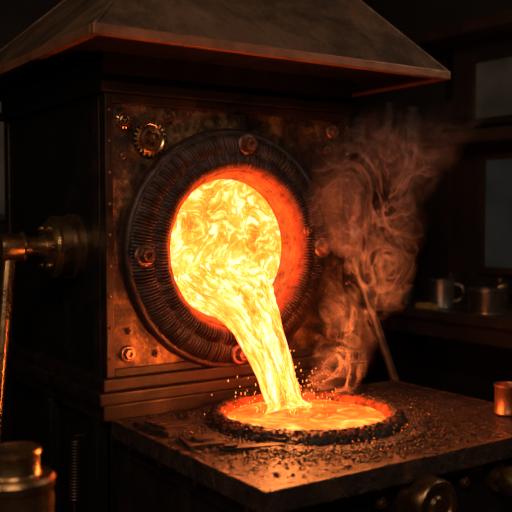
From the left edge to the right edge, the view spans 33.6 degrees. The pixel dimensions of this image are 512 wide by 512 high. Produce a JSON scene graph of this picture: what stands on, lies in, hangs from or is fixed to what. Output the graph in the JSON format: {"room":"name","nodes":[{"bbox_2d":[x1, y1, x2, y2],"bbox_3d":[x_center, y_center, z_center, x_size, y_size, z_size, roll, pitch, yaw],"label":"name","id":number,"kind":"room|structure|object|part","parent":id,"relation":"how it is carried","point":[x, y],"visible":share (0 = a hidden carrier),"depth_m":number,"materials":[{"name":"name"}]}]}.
{"room":"foundry workshop","nodes":[
{"label":"foundry workshop","id":0,"kind":"room"},
{"bbox_2d":[0,0,62,275],"bbox_3d":[-2.319,-0.519,6.420,6.200,3.500,0.100,-2,3,-34],"label":"wall","id":1,"kind":"structure","parent":0,"point":[16,16],"depth_m":6.61,"materials":[{"name":"paint"}]},
{"bbox_2d":[0,214,4,219],"bbox_3d":[-2.336,-0.789,6.299,1.050,1.050,0.060,-2,3,-34],"label":"frame","id":2,"kind":"object","parent":1,"relation":"attached to","point":[2,216],"visible":0.02,"depth_m":6.54,"materials":[{"name":"brown wood"}]},
{"bbox_2d":[0,102,4,213],"bbox_3d":[-2.343,-0.790,6.309,0.950,0.950,0.015,-2,3,-34],"label":"pane","id":3,"kind":"object","parent":1,"relation":"attached to","point":[2,176],"visible":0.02,"depth_m":6.56,"materials":[{"name":"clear glass"}]},
{"bbox_2d":[348,0,511,390],"bbox_3d":[2.535,-0.450,4.883,0.100,3.500,8.100,-2,3,-34],"label":"wall","id":4,"kind":"structure","parent":0,"point":[386,191],"depth_m":6.62,"materials":[{"name":"paint"}]},
{"bbox_2d":[397,218,426,258],"bbox_3d":[1.243,-0.135,6.560,0.170,0.310,0.312,-2,3,-34],"label":"wheel","id":5,"kind":"object","parent":4,"relation":"attached to","point":[422,237],"visible":1,"depth_m":6.51,"materials":[{"name":"metal"}]},
{"bbox_2d":[349,126,511,158],"bbox_3d":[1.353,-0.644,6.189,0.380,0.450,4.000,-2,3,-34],"label":"wall shelf","id":6,"kind":"object","parent":4,"relation":"attached to","point":[424,145],"visible":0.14,"depth_m":6.07,"materials":[{"name":"brown wood"}]},
{"bbox_2d":[349,119,368,143],"bbox_3d":[0.822,-1.003,6.901,0.204,0.200,0.204,-2,3,-34],"label":"storage jar","id":7,"kind":"object","parent":6,"relation":"on","point":[359,131],"visible":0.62,"depth_m":6.82,"materials":[{"name":"metal"}]},
{"bbox_2d":[381,103,395,139],"bbox_3d":[1.035,-1.040,6.620,0.122,0.300,0.122,-2,3,-34],"label":"storage jar","id":8,"kind":"object","parent":6,"relation":"on","point":[388,116],"visible":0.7,"depth_m":6.57,"materials":[{"name":"metal"}]},
{"bbox_2d":[400,107,421,137],"bbox_3d":[1.176,-1.001,6.415,0.163,0.240,0.163,-2,3,-34],"label":"storage jar","id":9,"kind":"object","parent":6,"relation":"on","point":[411,120],"visible":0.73,"depth_m":6.35,"materials":[{"name":"metal"}]},
{"bbox_2d":[439,148,462,298],"bbox_3d":[1.446,-0.239,6.283,0.140,1.109,0.100,-2,3,-34],"label":"trim","id":10,"kind":"structure","parent":4,"relation":"attached to","point":[451,159],"depth_m":6.24,"materials":[{"name":"brown wood"}]},
{"bbox_2d":[406,9,511,99],"bbox_3d":[1.353,-1.383,6.155,0.380,0.450,4.000,-2,3,-34],"label":"beam","id":11,"kind":"structure","parent":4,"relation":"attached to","point":[440,41],"depth_m":5.91,"materials":[{"name":"brown wood"}]},
{"bbox_2d":[467,48,511,126],"bbox_3d":[2.109,-1.151,5.337,0.060,0.500,1.980,-2,3,-34],"label":"frame","id":12,"kind":"object","parent":4,"relation":"attached to","point":[472,61],"visible":1,"depth_m":6.08,"materials":[{"name":"brown wood"}]},
{"bbox_2d":[476,151,511,275],"bbox_3d":[2.137,-0.270,5.335,0.060,0.860,1.880,-2,3,-34],"label":"frame","id":13,"kind":"object","parent":4,"relation":"attached to","point":[481,157],"visible":1,"depth_m":6.06,"materials":[{"name":"brown wood"}]},
{"bbox_2d":[476,57,511,118],"bbox_3d":[2.123,-1.152,5.347,0.015,0.400,1.880,-2,3,-34],"label":"pane","id":14,"kind":"object","parent":4,"relation":"attached to","point":[493,78],"visible":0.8,"depth_m":5.98,"materials":[{"name":"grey glass"}]},
{"bbox_2d":[485,159,511,267],"bbox_3d":[2.151,-0.271,5.345,0.015,0.760,1.780,-2,3,-34],"label":"pane","id":15,"kind":"object","parent":4,"relation":"attached to","point":[498,214],"visible":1,"depth_m":5.98,"materials":[{"name":"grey glass"}]},
{"bbox_3d":[-0.071,1.428,3.196,6.200,0.100,8.100,-2,3,-34],"label":"floor","id":16,"kind":"structure","parent":0,"visible":0},
{"bbox_2d":[0,0,450,511],"bbox_3d":[-0.316,-0.401,3.794,1.998,3.500,1.720,-2,3,-34],"label":"furnace","id":17,"kind":"object","parent":16,"relation":"on","point":[145,141],"visible":0.91,"depth_m":3.22,"materials":[{"name":"metal"}]},
{"bbox_3d":[-0.902,0.314,3.072,0.096,0.783,0.210,0,3,-1],"label":"tilt lever","id":18,"kind":"part","parent":17,"relation":"part of","materials":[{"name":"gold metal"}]},
{"bbox_3d":[-0.379,-0.104,3.757,1.122,1.010,1.112,-2,3,-34],"label":"plate frame","id":19,"kind":"part","parent":17,"relation":"part of","materials":[{"name":"metal"}]},
{"bbox_2d":[0,0,450,101],"bbox_3d":[-0.332,-1.445,3.736,1.580,1.410,1.720,-2,3,-34],"label":"hood","id":20,"kind":"object","parent":17,"relation":"attached to","point":[340,43],"depth_m":3.17,"materials":[{"name":"metal"}]},
{"bbox_3d":[-0.081,-0.085,3.321,1.100,1.010,0.030,-2,3,-34],"label":"plate","id":21,"kind":"part","parent":17,"relation":"part of","materials":[{"name":"brown metal"}]},
{"bbox_2d":[112,379,511,511],"bbox_3d":[0.334,0.958,2.934,1.336,0.861,1.028,-2,3,-34],"label":"table","id":22,"kind":"object","parent":16,"relation":"on","point":[399,446],"visible":0.86,"depth_m":2.66,"materials":[{"name":"metal"}]},
{"bbox_2d":[134,416,199,436],"bbox_3d":[-0.301,0.569,2.855,0.130,0.024,0.200,-2,3,-42],"label":"plate","id":23,"kind":"object","parent":22,"relation":"on","point":[167,426],"visible":1,"depth_m":2.82,"materials":[{"name":"brown metal"}]},
{"bbox_2d":[179,433,226,449],"bbox_3d":[-0.167,0.579,2.668,0.120,0.022,0.120,-1,3,-22],"label":"plate","id":24,"kind":"object","parent":22,"relation":"on","point":[198,441],"visible":0.93,"depth_m":2.64,"materials":[{"name":"metal"}]},
{"bbox_2d":[220,442,284,451],"bbox_3d":[-0.010,0.582,2.606,0.200,0.018,0.035,-1,3,-16],"label":"bar","id":25,"kind":"object","parent":22,"relation":"on","point":[230,446],"visible":0.98,"depth_m":2.59,"materials":[{"name":"brown metal"}]},
{"bbox_2d":[174,259,350,414],"bbox_3d":[0.049,0.299,3.105,0.692,0.568,0.696,-2,3,-34],"label":"stream","id":26,"kind":"object","parent":22,"relation":"on","point":[241,296],"visible":1,"depth_m":3.13,"materials":[{"name":"yellow liquid"}]},
{"bbox_2d":[206,390,406,445],"bbox_3d":[0.176,0.554,2.972,0.708,0.045,0.707,-2,3,-34],"label":"basin","id":27,"kind":"object","parent":22,"relation":"in","point":[368,419],"depth_m":2.89,"materials":[{"name":"orange liquid"}]},
{"bbox_2d":[493,381,511,416],"bbox_3d":[0.913,0.517,3.068,0.104,0.108,0.104,-2,3,-34],"label":"copper cup","id":28,"kind":"object","parent":22,"relation":"on","point":[502,390],"visible":1,"depth_m":3.03,"materials":[{"name":"metal"}]},
{"bbox_2d":[349,287,511,401],"bbox_3d":[1.042,0.775,6.344,0.770,0.920,3.500,-2,3,-34],"label":"workbench","id":29,"kind":"object","parent":16,"relation":"on","point":[455,323],"visible":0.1,"depth_m":5.80,"materials":[{"name":"brown wood"}]},
{"bbox_2d":[377,288,388,301],"bbox_3d":[0.913,0.279,6.076,0.084,0.094,0.084,-2,3,-34],"label":"tin","id":30,"kind":"object","parent":29,"relation":"on","point":[383,293],"visible":1,"depth_m":6.04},
{"bbox_2d":[400,289,413,303],"bbox_3d":[1.053,0.281,5.906,0.094,0.104,0.094,-2,3,-34],"label":"tin","id":31,"kind":"object","parent":29,"relation":"on","point":[407,295],"visible":1,"depth_m":5.87,"materials":[{"name":"black metal"}]},
{"bbox_2d":[400,284,414,301],"bbox_3d":[1.085,0.264,6.072,0.105,0.124,0.105,-2,3,-34],"label":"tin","id":32,"kind":"object","parent":29,"relation":"on","point":[402,286],"visible":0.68,"depth_m":6.04,"materials":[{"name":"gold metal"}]},
{"bbox_2d":[415,303,438,309],"bbox_3d":[1.136,0.329,5.625,0.050,0.036,0.160,-2,3,-40],"label":"box","id":33,"kind":"object","parent":29,"relation":"on","point":[417,305],"visible":1,"depth_m":5.60,"materials":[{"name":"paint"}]},
{"bbox_2d":[427,279,464,308],"bbox_3d":[1.254,0.252,5.686,0.196,0.185,0.214,-2,3,-34],"label":"mug","id":34,"kind":"object","parent":29,"relation":"on","point":[441,292],"visible":0.88,"depth_m":5.62,"materials":[{"name":"silver metal"}]},
{"bbox_2d":[444,271,456,302],"bbox_3d":[1.374,0.219,6.000,0.100,0.220,0.100,-2,3,-34],"label":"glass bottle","id":35,"kind":"object","parent":29,"relation":"on","point":[449,273],"visible":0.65,"depth_m":5.97,"materials":[{"name":"glass"}]},
{"bbox_2d":[467,287,506,314],"bbox_3d":[1.463,0.282,5.373,0.240,0.152,0.240,-2,3,-34],"label":"pot","id":36,"kind":"object","parent":29,"relation":"on","point":[483,300],"visible":1,"depth_m":5.28,"materials":[{"name":"metal"}]},
{"bbox_2d":[491,277,508,307],"bbox_3d":[1.640,0.243,5.698,0.120,0.200,0.120,-2,3,-34],"label":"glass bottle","id":37,"kind":"object","parent":29,"relation":"on","point":[499,283],"visible":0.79,"depth_m":5.66,"materials":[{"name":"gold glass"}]},
{"bbox_3d":[-0.626,1.083,1.968,0.520,0.700,0.360,-2,3,-34],"label":"stand","id":38,"kind":"object","parent":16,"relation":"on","visible":0},
{"bbox_2d":[0,441,55,511],"bbox_3d":[-0.573,0.589,2.017,0.190,0.279,0.190,-2,3,-34],"label":"canister","id":39,"kind":"object","parent":38,"relation":"on","point":[26,485],"visible":1,"depth_m":1.96,"materials":[{"name":"metal"}]}
]}

